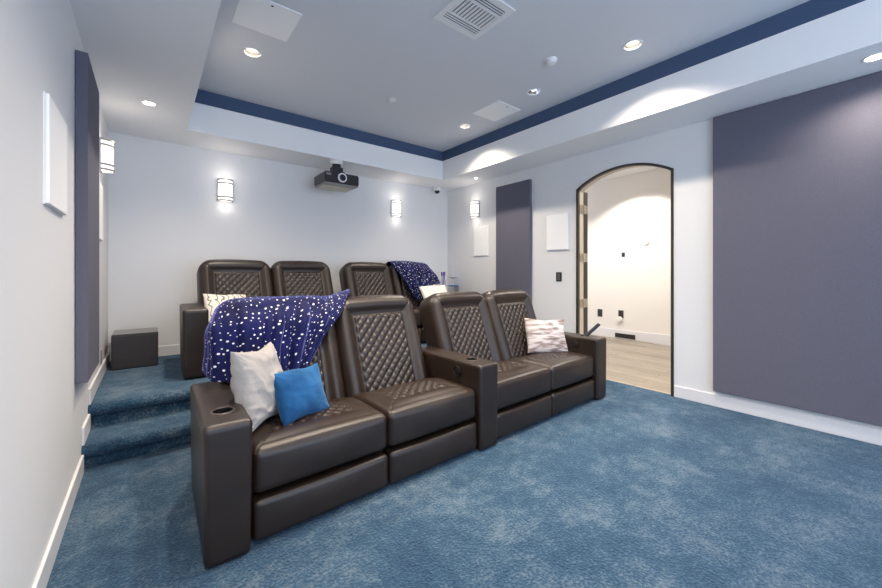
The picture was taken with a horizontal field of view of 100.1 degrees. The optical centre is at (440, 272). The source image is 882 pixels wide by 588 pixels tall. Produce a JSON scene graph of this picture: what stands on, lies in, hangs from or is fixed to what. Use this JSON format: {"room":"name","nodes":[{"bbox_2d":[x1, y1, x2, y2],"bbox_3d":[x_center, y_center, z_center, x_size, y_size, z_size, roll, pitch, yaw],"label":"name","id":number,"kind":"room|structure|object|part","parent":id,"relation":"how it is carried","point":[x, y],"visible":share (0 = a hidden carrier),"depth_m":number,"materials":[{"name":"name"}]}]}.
{"room":"home theater","nodes":[
{"label":"home theater","id":0,"kind":"room"},
{"bbox_2d":[0,0,107,587],"bbox_3d":[-1.228,-0.350,0.927,0.100,3.241,7.576,0,0,-38],"label":"wall","id":1,"kind":"structure","parent":0,"point":[43,411],"depth_m":1.37,"materials":[{"name":"white paint"}]},
{"bbox_2d":[43,91,66,215],"bbox_3d":[-1.744,-0.510,1.677,0.018,0.459,0.426,0,0,-38],"label":"wall speaker","id":2,"kind":"object","parent":1,"relation":"attached to","point":[54,125],"visible":1,"depth_m":1.60,"materials":[{"name":"white plastic"}]},
{"bbox_2d":[32,455,83,587],"bbox_3d":[-0.588,1.212,0.205,0.014,0.115,5.450,0,0,-38],"label":"baseboard","id":3,"kind":"structure","parent":1,"relation":"attached to","point":[44,571],"depth_m":1.70,"materials":[{"name":"white wood"}]},
{"bbox_2d":[82,414,90,445],"bbox_3d":[-2.386,1.046,2.488,0.014,0.115,0.338,0,0,-38],"label":"baseboard","id":4,"kind":"structure","parent":1,"relation":"attached to","point":[86,427],"depth_m":2.43,"materials":[{"name":"white wood"}]},
{"bbox_2d":[75,50,98,383],"bbox_3d":[-2.282,-0.323,2.393,0.055,1.935,0.616,0,0,-38],"label":"acoustic panel","id":5,"kind":"object","parent":1,"relation":"attached to","point":[86,89],"visible":1,"depth_m":2.16,"materials":[{"name":"fabric"}]},
{"bbox_2d":[88,351,109,404],"bbox_3d":[-2.970,0.876,3.231,0.014,0.115,1.601,0,0,-38],"label":"baseboard","id":6,"kind":"structure","parent":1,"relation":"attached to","point":[92,390],"depth_m":3.00,"materials":[{"name":"white wood"}]},
{"bbox_2d":[99,181,102,240],"bbox_3d":[-2.897,-0.517,3.141,0.018,0.485,0.320,0,0,-38],"label":"wall speaker","id":7,"kind":"object","parent":1,"relation":"attached to","point":[100,184],"visible":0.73,"depth_m":3.12,"materials":[{"name":"white plastic"}]},
{"bbox_2d":[99,137,114,173],"bbox_3d":[-2.889,-1.005,3.198,0.102,0.270,0.170,0,0,-38],"label":"wall sconce","id":8,"kind":"object","parent":1,"relation":"attached to","point":[106,146],"visible":0.98,"depth_m":3.15,"materials":[{"name":"white glass"}]},
{"bbox_3d":[-2.922,-1.005,3.172,0.018,0.270,0.170,0,0,-38],"label":"plate","id":9,"kind":"part","parent":8,"relation":"part of","materials":[{"name":"silver metal"}]},
{"bbox_2d":[108,132,446,350],"bbox_3d":[-1.708,-0.350,5.307,4.566,3.241,0.100,0,0,-38],"label":"wall","id":10,"kind":"structure","parent":0,"point":[166,218],"depth_m":4.48,"materials":[{"name":"white paint"}]},
{"bbox_2d":[110,344,179,361],"bbox_3d":[-1.673,0.876,5.262,4.538,0.115,0.014,0,0,-38],"label":"baseboard","id":11,"kind":"structure","parent":10,"relation":"attached to","point":[167,350],"depth_m":4.16,"materials":[{"name":"white wood"}]},
{"bbox_2d":[217,178,232,202],"bbox_3d":[-2.603,-0.995,4.473,0.170,0.270,0.102,0,0,-38],"label":"wall sconce","id":12,"kind":"object","parent":10,"relation":"attached to","point":[224,186],"visible":1,"depth_m":4.44,"materials":[{"name":"white glass"}]},
{"bbox_2d":[391,200,400,217],"bbox_3d":[-0.707,-1.035,5.967,0.170,0.270,0.102,0,0,-38],"label":"wall sconce","id":13,"kind":"object","parent":10,"relation":"attached to","point":[395,204],"visible":1,"depth_m":5.92,"materials":[{"name":"white glass"}]},
{"bbox_2d":[46,334,881,587],"bbox_3d":[1.535,1.319,3.691,7.862,0.102,8.500,0,0,-38],"label":"floor","id":14,"kind":"structure","parent":0,"point":[630,486],"depth_m":1.93,"materials":[{"name":"blue carpet"}]},
{"bbox_2d":[81,342,426,468],"bbox_3d":[-1.080,1.103,4.510,4.566,0.335,1.929,0,0,-38],"label":"platform","id":15,"kind":"object","parent":14,"relation":"on","point":[137,411],"visible":0.17,"depth_m":2.75,"materials":[{"name":"blue carpet"}]},
{"bbox_2d":[111,327,157,369],"bbox_3d":[-3.117,0.766,3.777,0.356,0.338,0.408,0,0,-38],"label":"subwoofer","id":16,"kind":"object","parent":15,"relation":"on","point":[130,348],"visible":1,"depth_m":3.62,"materials":[{"name":"grey wood"}]},
{"bbox_2d":[180,259,432,379],"bbox_3d":[-1.194,0.393,4.675,3.483,1.084,1.048,0,0,-39],"label":"sofa","id":17,"kind":"object","parent":15,"relation":"on","point":[250,278],"visible":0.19,"depth_m":4.30,"materials":[{"name":"brown leather"}]},
{"bbox_3d":[-2.384,0.625,3.555,0.198,0.607,0.800,0,0,-37],"label":"armrest","id":18,"kind":"part","parent":17,"relation":"part of","materials":[{"name":"brown leather"}]},
{"bbox_2d":[203,294,245,321],"bbox_3d":[-2.186,0.365,3.789,0.227,0.307,0.442,0,0,40],"label":"throw pillow","id":19,"kind":"object","parent":17,"relation":"on","point":[211,301],"visible":0.34,"depth_m":3.69,"materials":[{"name":"fabric"}]},
{"bbox_3d":[-2.275,0.285,4.135,0.739,0.891,0.258,0,-21,-39],"label":"backrest","id":20,"kind":"part","parent":17,"relation":"part of","materials":[{"name":"brown leather"}]},
{"bbox_3d":[-1.709,0.285,4.594,0.739,0.891,0.258,0,-21,-39],"label":"backrest","id":21,"kind":"part","parent":17,"relation":"part of","materials":[{"name":"brown leather"}]},
{"bbox_3d":[-1.000,0.285,5.168,0.739,0.891,0.258,0,-21,-39],"label":"backrest","id":22,"kind":"part","parent":17,"relation":"part of","materials":[{"name":"brown leather"}]},
{"bbox_3d":[-0.435,0.285,5.625,0.739,0.891,0.258,0,-21,-39],"label":"backrest","id":23,"kind":"part","parent":17,"relation":"part of","materials":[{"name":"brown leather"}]},
{"bbox_2d":[386,261,439,299],"bbox_3d":[-0.415,0.115,5.673,0.891,0.587,0.598,0,0,-38],"label":"throw blanket","id":24,"kind":"object","parent":17,"relation":"on","point":[415,275],"visible":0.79,"depth_m":5.49,"materials":[{"name":"blue fabric"}]},
{"bbox_2d":[413,309,420,326],"bbox_3d":[-0.724,0.586,4.827,0.724,0.232,0.654,0,0,-39],"label":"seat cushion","id":25,"kind":"object","parent":17,"relation":"on","point":[416,311],"depth_m":4.77,"materials":[{"name":"brown leather"}]},
{"bbox_2d":[419,285,446,298],"bbox_3d":[-0.060,0.340,5.389,0.507,0.312,0.235,0,0,-43],"label":"throw pillow","id":26,"kind":"object","parent":17,"relation":"on","point":[426,291],"visible":0.41,"depth_m":5.32,"materials":[{"name":"beige fabric"}]},
{"bbox_3d":[0.109,0.653,6.367,0.330,0.565,0.430,0,0,-38],"label":"side table","id":27,"kind":"object","parent":15,"relation":"on","visible":0},
{"bbox_2d":[447,267,458,291],"bbox_3d":[0.206,0.133,6.399,0.204,0.475,0.204,0,0,-38],"label":"serving stand","id":28,"kind":"object","parent":27,"relation":"on","point":[452,277],"visible":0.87,"depth_m":6.39,"materials":[{"name":"clear glass"}]},
{"bbox_2d":[190,289,605,568],"bbox_3d":[0.016,0.728,3.054,3.483,1.084,1.048,0,0,-40],"label":"sofa","id":29,"kind":"object","parent":14,"relation":"on","point":[400,408],"visible":0.84,"depth_m":2.46,"materials":[{"name":"brown leather"}]},
{"bbox_3d":[-1.164,0.961,1.924,0.198,0.607,0.800,0,0,-37],"label":"armrest","id":30,"kind":"part","parent":29,"relation":"part of","materials":[{"name":"brown leather"}]},
{"bbox_2d":[230,341,281,431],"bbox_3d":[-1.003,0.625,2.051,0.210,0.460,0.473,0,0,2],"label":"throw pillow","id":31,"kind":"object","parent":29,"relation":"on","point":[252,379],"visible":0.8,"depth_m":1.91,"materials":[{"name":"grey fabric"}]},
{"bbox_2d":[202,289,350,381],"bbox_3d":[-1.051,0.400,2.567,1.020,0.537,0.653,0,0,-38],"label":"throw blanket","id":32,"kind":"object","parent":29,"relation":"on","point":[296,326],"visible":0.91,"depth_m":2.34,"materials":[{"name":"blue fabric"}]},
{"bbox_3d":[-1.060,0.621,2.505,0.739,0.891,0.258,0,-21,-40],"label":"backrest","id":33,"kind":"part","parent":29,"relation":"part of","materials":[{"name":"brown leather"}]},
{"bbox_2d":[274,363,329,425],"bbox_3d":[-0.809,0.698,2.151,0.184,0.272,0.326,0,0,34],"label":"throw pillow","id":34,"kind":"object","parent":29,"relation":"on","point":[299,393],"visible":0.95,"depth_m":2.07,"materials":[{"name":"blue fabric"}]},
{"bbox_2d":[252,397,385,492],"bbox_3d":[-0.781,0.921,2.166,0.724,0.232,0.654,0,0,-40],"label":"seat cushion","id":35,"kind":"object","parent":29,"relation":"on","point":[352,431],"depth_m":1.92,"materials":[{"name":"brown leather"}]},
{"bbox_3d":[-0.498,0.621,2.969,0.739,0.891,0.258,0,-21,-40],"label":"backrest","id":36,"kind":"part","parent":29,"relation":"part of","materials":[{"name":"brown leather"}]},
{"bbox_2d":[350,378,474,445],"bbox_3d":[-0.219,0.921,2.630,0.724,0.232,0.654,0,0,-40],"label":"seat cushion","id":37,"kind":"object","parent":29,"relation":"on","point":[415,410],"depth_m":2.44,"materials":[{"name":"brown leather"}]},
{"bbox_3d":[0.096,0.961,2.964,0.198,0.607,0.800,0,0,-40],"label":"armrest","id":38,"kind":"part","parent":29,"relation":"part of","materials":[{"name":"brown leather"}]},
{"bbox_3d":[0.206,0.621,3.549,0.739,0.891,0.258,0,-21,-40],"label":"backrest","id":39,"kind":"part","parent":29,"relation":"part of","materials":[{"name":"brown leather"}]},
{"bbox_3d":[0.767,0.621,4.011,0.739,0.891,0.258,0,-21,-40],"label":"backrest","id":40,"kind":"part","parent":29,"relation":"part of","materials":[{"name":"brown leather"}]},
{"bbox_2d":[497,360,550,409],"bbox_3d":[0.485,0.921,3.211,0.724,0.232,0.654,0,0,-40],"label":"seat cushion","id":41,"kind":"object","parent":29,"relation":"on","point":[519,382],"depth_m":2.99,"materials":[{"name":"brown leather"}]},
{"bbox_2d":[524,318,567,352],"bbox_3d":[1.107,0.665,3.884,0.450,0.363,0.192,0,0,-7],"label":"throw pillow","id":42,"kind":"object","parent":29,"relation":"on","point":[542,336],"visible":0.98,"depth_m":3.83,"materials":[{"name":"fabric"}]},
{"bbox_2d":[508,351,592,390],"bbox_3d":[1.046,0.921,3.673,0.724,0.232,0.654,0,0,-40],"label":"seat cushion","id":43,"kind":"object","parent":29,"relation":"on","point":[568,369],"depth_m":3.47,"materials":[{"name":"brown leather"}]},
{"bbox_3d":[1.360,0.961,4.006,0.198,0.607,0.800,0,0,-40],"label":"armrest","id":44,"kind":"part","parent":29,"relation":"part of","materials":[{"name":"brown leather"}]},
{"bbox_2d":[584,323,599,335],"bbox_3d":[1.565,0.615,3.858,0.183,0.167,0.048,0,0,0],"label":"remote control","id":45,"kind":"object","parent":29,"relation":"on","point":[597,325],"visible":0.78,"depth_m":3.84,"materials":[{"name":"black plastic"}]},
{"bbox_2d":[69,0,881,190],"bbox_3d":[0.605,-1.622,2.370,4.566,0.302,7.376,0,0,-38],"label":"ceiling","id":46,"kind":"structure","parent":0,"point":[156,51],"depth_m":3.16,"materials":[{"name":"white paint"}]},
{"bbox_2d":[141,100,156,106],"bbox_3d":[-2.533,-1.470,3.207,0.110,0.011,0.110,0,0,-38],"label":"recessed light","id":47,"kind":"object","parent":46,"relation":"in","point":[145,102],"visible":1,"depth_m":3.21,"materials":[{"name":"white plastic"}]},
{"bbox_2d":[314,160,358,191],"bbox_3d":[-1.378,-1.295,4.886,0.460,0.352,0.418,0,0,-38],"label":"projector","id":48,"kind":"object","parent":46,"relation":"hanging from","point":[335,179],"visible":1,"depth_m":4.80,"materials":[{"name":"black plastic"}]},
{"bbox_3d":[-1.383,-1.448,4.893,0.160,0.046,0.160,0,0,-38],"label":"ceiling plate","id":49,"kind":"part","parent":48,"relation":"part of","materials":[{"name":"white plastic"}]},
{"bbox_2d":[433,187,440,193],"bbox_3d":[-0.066,-1.417,6.388,0.132,0.108,0.132,0,0,-38],"label":"dome camera","id":50,"kind":"object","parent":46,"relation":"attached to","point":[437,190],"visible":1,"depth_m":6.35,"materials":[{"name":"white plastic"}]},
{"bbox_2d":[862,52,881,62],"bbox_3d":[2.962,-1.470,2.523,0.120,0.011,0.120,0,0,-38],"label":"recessed light","id":51,"kind":"object","parent":46,"relation":"in","point":[874,57],"visible":1,"depth_m":2.53,"materials":[{"name":"white plastic"}]},
{"bbox_2d":[198,0,809,151],"bbox_3d":[0.614,-1.970,2.378,4.791,0.100,7.576,0,0,-38],"label":"ceiling","id":52,"kind":"structure","parent":0,"point":[340,64],"depth_m":3.28,"materials":[{"name":"white paint"}]},
{"bbox_2d":[242,47,261,57],"bbox_3d":[-1.646,-1.940,3.222,0.150,0.053,0.150,0,0,-38],"label":"recessed light","id":53,"kind":"object","parent":52,"relation":"in","point":[251,52],"visible":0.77,"depth_m":3.26,"materials":[{"name":"white plastic"}]},
{"bbox_2d":[232,0,301,41],"bbox_3d":[-1.314,-1.915,2.784,0.400,0.010,0.410,0,0,-38],"label":"ceiling speaker","id":54,"kind":"object","parent":52,"relation":"attached to","point":[267,17],"visible":1,"depth_m":2.77,"materials":[{"name":"white"}]},
{"bbox_2d":[387,97,396,102],"bbox_3d":[-0.542,-1.906,4.089,0.104,0.028,0.104,0,0,-38],"label":"sprinkler","id":55,"kind":"object","parent":52,"relation":"attached to","point":[390,99],"visible":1,"depth_m":4.07,"materials":[{"name":"white plastic"}]},
{"bbox_2d":[459,124,470,128],"bbox_3d":[0.315,-1.940,4.841,0.150,0.053,0.150,0,0,-38],"label":"recessed light","id":56,"kind":"object","parent":52,"relation":"in","point":[463,126],"visible":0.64,"depth_m":4.88,"materials":[{"name":"white plastic"}]},
{"bbox_2d":[433,0,515,39],"bbox_3d":[0.244,-1.914,2.737,0.430,0.012,0.430,0,0,-38],"label":"ceiling vent","id":57,"kind":"object","parent":52,"relation":"in","point":[473,19],"visible":1,"depth_m":2.75,"materials":[{"name":"white plastic"}]},
{"bbox_2d":[473,100,519,121],"bbox_3d":[0.659,-1.915,4.401,0.380,0.010,0.420,0,0,-38],"label":"ceiling speaker","id":58,"kind":"object","parent":52,"relation":"attached to","point":[497,110],"visible":1,"depth_m":4.39,"materials":[{"name":"white"}]},
{"bbox_2d":[195,0,864,160],"bbox_3d":[0.781,-1.857,2.212,3.559,0.166,6.909,0,0,-38],"label":"trim","id":59,"kind":"structure","parent":52,"relation":"attached to","point":[811,10],"depth_m":3.89,"materials":[{"name":"blue paint"}]},
{"bbox_2d":[527,88,540,95],"bbox_3d":[0.989,-1.940,3.930,0.150,0.053,0.150,0,0,-38],"label":"recessed light","id":60,"kind":"object","parent":52,"relation":"in","point":[532,92],"visible":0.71,"depth_m":3.97,"materials":[{"name":"white plastic"}]},
{"bbox_2d":[545,56,556,65],"bbox_3d":[0.994,-1.900,3.338,0.112,0.040,0.112,0,0,-38],"label":"smoke detector","id":61,"kind":"object","parent":52,"relation":"attached to","point":[550,61],"visible":1,"depth_m":3.31,"materials":[{"name":"white plastic"}]},
{"bbox_2d":[623,39,642,50],"bbox_3d":[1.617,-1.940,3.119,0.150,0.053,0.150,0,0,-38],"label":"recessed light","id":62,"kind":"object","parent":52,"relation":"in","point":[632,45],"visible":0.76,"depth_m":3.15,"materials":[{"name":"white plastic"}]},
{"bbox_2d":[584,168,670,334],"bbox_3d":[3.638,-0.290,6.937,0.140,3.120,6.000,0,0,-38],"label":"wall","id":63,"kind":"structure","parent":0,"point":[620,209],"depth_m":6.96,"materials":[{"name":"white paint"}]},
{"bbox_2d":[598,309,601,316],"bbox_3d":[3.198,0.810,7.440,0.009,0.150,0.100,0,0,-38],"label":"wall outlet","id":64,"kind":"object","parent":63,"relation":"attached to","point":[599,310],"visible":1,"depth_m":7.43,"materials":[{"name":"grey plastic"}]},
{"bbox_2d":[618,310,623,317],"bbox_3d":[3.459,0.800,7.109,0.009,0.150,0.100,0,0,-38],"label":"wall outlet","id":65,"kind":"object","parent":63,"relation":"attached to","point":[620,312],"visible":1,"depth_m":7.10,"materials":[{"name":"grey plastic"}]},
{"bbox_2d":[615,333,634,339],"bbox_3d":[3.497,1.208,7.030,0.011,0.085,0.380,0,0,-38],"label":"air vent","id":66,"kind":"object","parent":63,"relation":"attached to","point":[620,335],"visible":1,"depth_m":7.02,"materials":[{"name":"grey metal"}]},
{"bbox_2d":[588,326,670,345],"bbox_3d":[3.592,1.175,6.902,0.056,0.185,6.000,0,0,-38],"label":"baseboard","id":67,"kind":"structure","parent":63,"relation":"attached to","point":[608,332],"depth_m":6.83,"materials":[{"name":"white wood"}]},
{"bbox_2d":[642,238,649,245],"bbox_3d":[3.740,-0.560,6.744,0.020,0.136,0.136,0,0,-38],"label":"thermostat","id":68,"kind":"object","parent":63,"relation":"attached to","point":[646,241],"visible":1,"depth_m":6.74,"materials":[{"name":"white plastic"}]},
{"bbox_2d":[599,167,658,180],"bbox_3d":[2.565,-1.900,6.093,2.871,0.100,6.200,0,0,-38],"label":"ceiling","id":69,"kind":"structure","parent":0,"point":[629,171],"depth_m":6.76,"materials":[{"name":"white paint"}]},
{"bbox_2d":[447,119,881,429],"bbox_3d":[2.447,-0.350,3.821,0.125,3.241,7.576,0,0,-38],"label":"wall","id":70,"kind":"structure","parent":0,"point":[688,150],"depth_m":4.21,"materials":[{"name":"white paint"}]},
{"bbox_2d":[470,200,478,217],"bbox_3d":[0.536,-1.040,6.064,0.102,0.270,0.170,0,0,-38],"label":"wall sconce","id":71,"kind":"object","parent":70,"relation":"attached to","point":[474,204],"visible":1,"depth_m":6.02,"materials":[{"name":"white glass"}]},
{"bbox_2d":[474,225,488,255],"bbox_3d":[0.648,-0.510,5.991,0.018,0.480,0.322,0,0,-38],"label":"wall speaker","id":72,"kind":"object","parent":70,"relation":"attached to","point":[481,234],"visible":1,"depth_m":5.97,"materials":[{"name":"white plastic"}]},
{"bbox_3d":[0.652,-0.510,5.994,0.006,0.480,0.322,0,0,-38],"label":"frame","id":73,"kind":"part","parent":72,"relation":"part of","materials":[{"name":"white plastic"}]},
{"bbox_2d":[496,179,531,302],"bbox_3d":[1.060,-0.335,5.439,0.048,1.950,0.645,0,0,-38],"label":"acoustic panel","id":74,"kind":"object","parent":70,"relation":"attached to","point":[514,200],"visible":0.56,"depth_m":5.39,"materials":[{"name":"fabric"}]},
{"bbox_2d":[547,213,568,250],"bbox_3d":[1.532,-0.531,4.868,0.018,0.469,0.334,0,0,-38],"label":"wall speaker","id":75,"kind":"object","parent":70,"relation":"attached to","point":[557,225],"visible":1,"depth_m":4.84,"materials":[{"name":"white plastic"}]},
{"bbox_2d":[556,272,561,280],"bbox_3d":[1.547,0.055,4.856,0.010,0.120,0.084,0,0,-38],"label":"keypad","id":76,"kind":"object","parent":70,"relation":"attached to","point":[558,274],"visible":1,"depth_m":4.85,"materials":[{"name":"black plastic"}]},
{"bbox_2d":[580,192,587,333],"bbox_3d":[1.496,0.035,5.142,0.180,2.450,1.087,0,0,-38],"label":"door","id":77,"kind":"structure","parent":70,"relation":"in","point":[583,208],"depth_m":4.75,"materials":[{"name":"grey"}]},
{"bbox_2d":[576,163,673,396],"bbox_3d":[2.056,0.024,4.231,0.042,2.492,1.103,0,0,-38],"label":"trim","id":78,"kind":"structure","parent":70,"relation":"attached to","point":[587,182],"depth_m":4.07,"materials":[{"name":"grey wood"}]},
{"bbox_2d":[674,385,881,445],"bbox_3d":[3.531,1.212,2.333,0.014,0.115,3.697,0,0,-38],"label":"baseboard","id":79,"kind":"structure","parent":70,"relation":"attached to","point":[844,429],"depth_m":3.11,"materials":[{"name":"white"}]},
{"bbox_2d":[713,71,881,425],"bbox_3d":[3.530,-0.174,2.306,0.043,2.586,3.056,0,0,-38],"label":"acoustic panel","id":80,"kind":"object","parent":70,"relation":"attached to","point":[797,179],"visible":1,"depth_m":3.02,"materials":[{"name":"fabric"}]}
]}

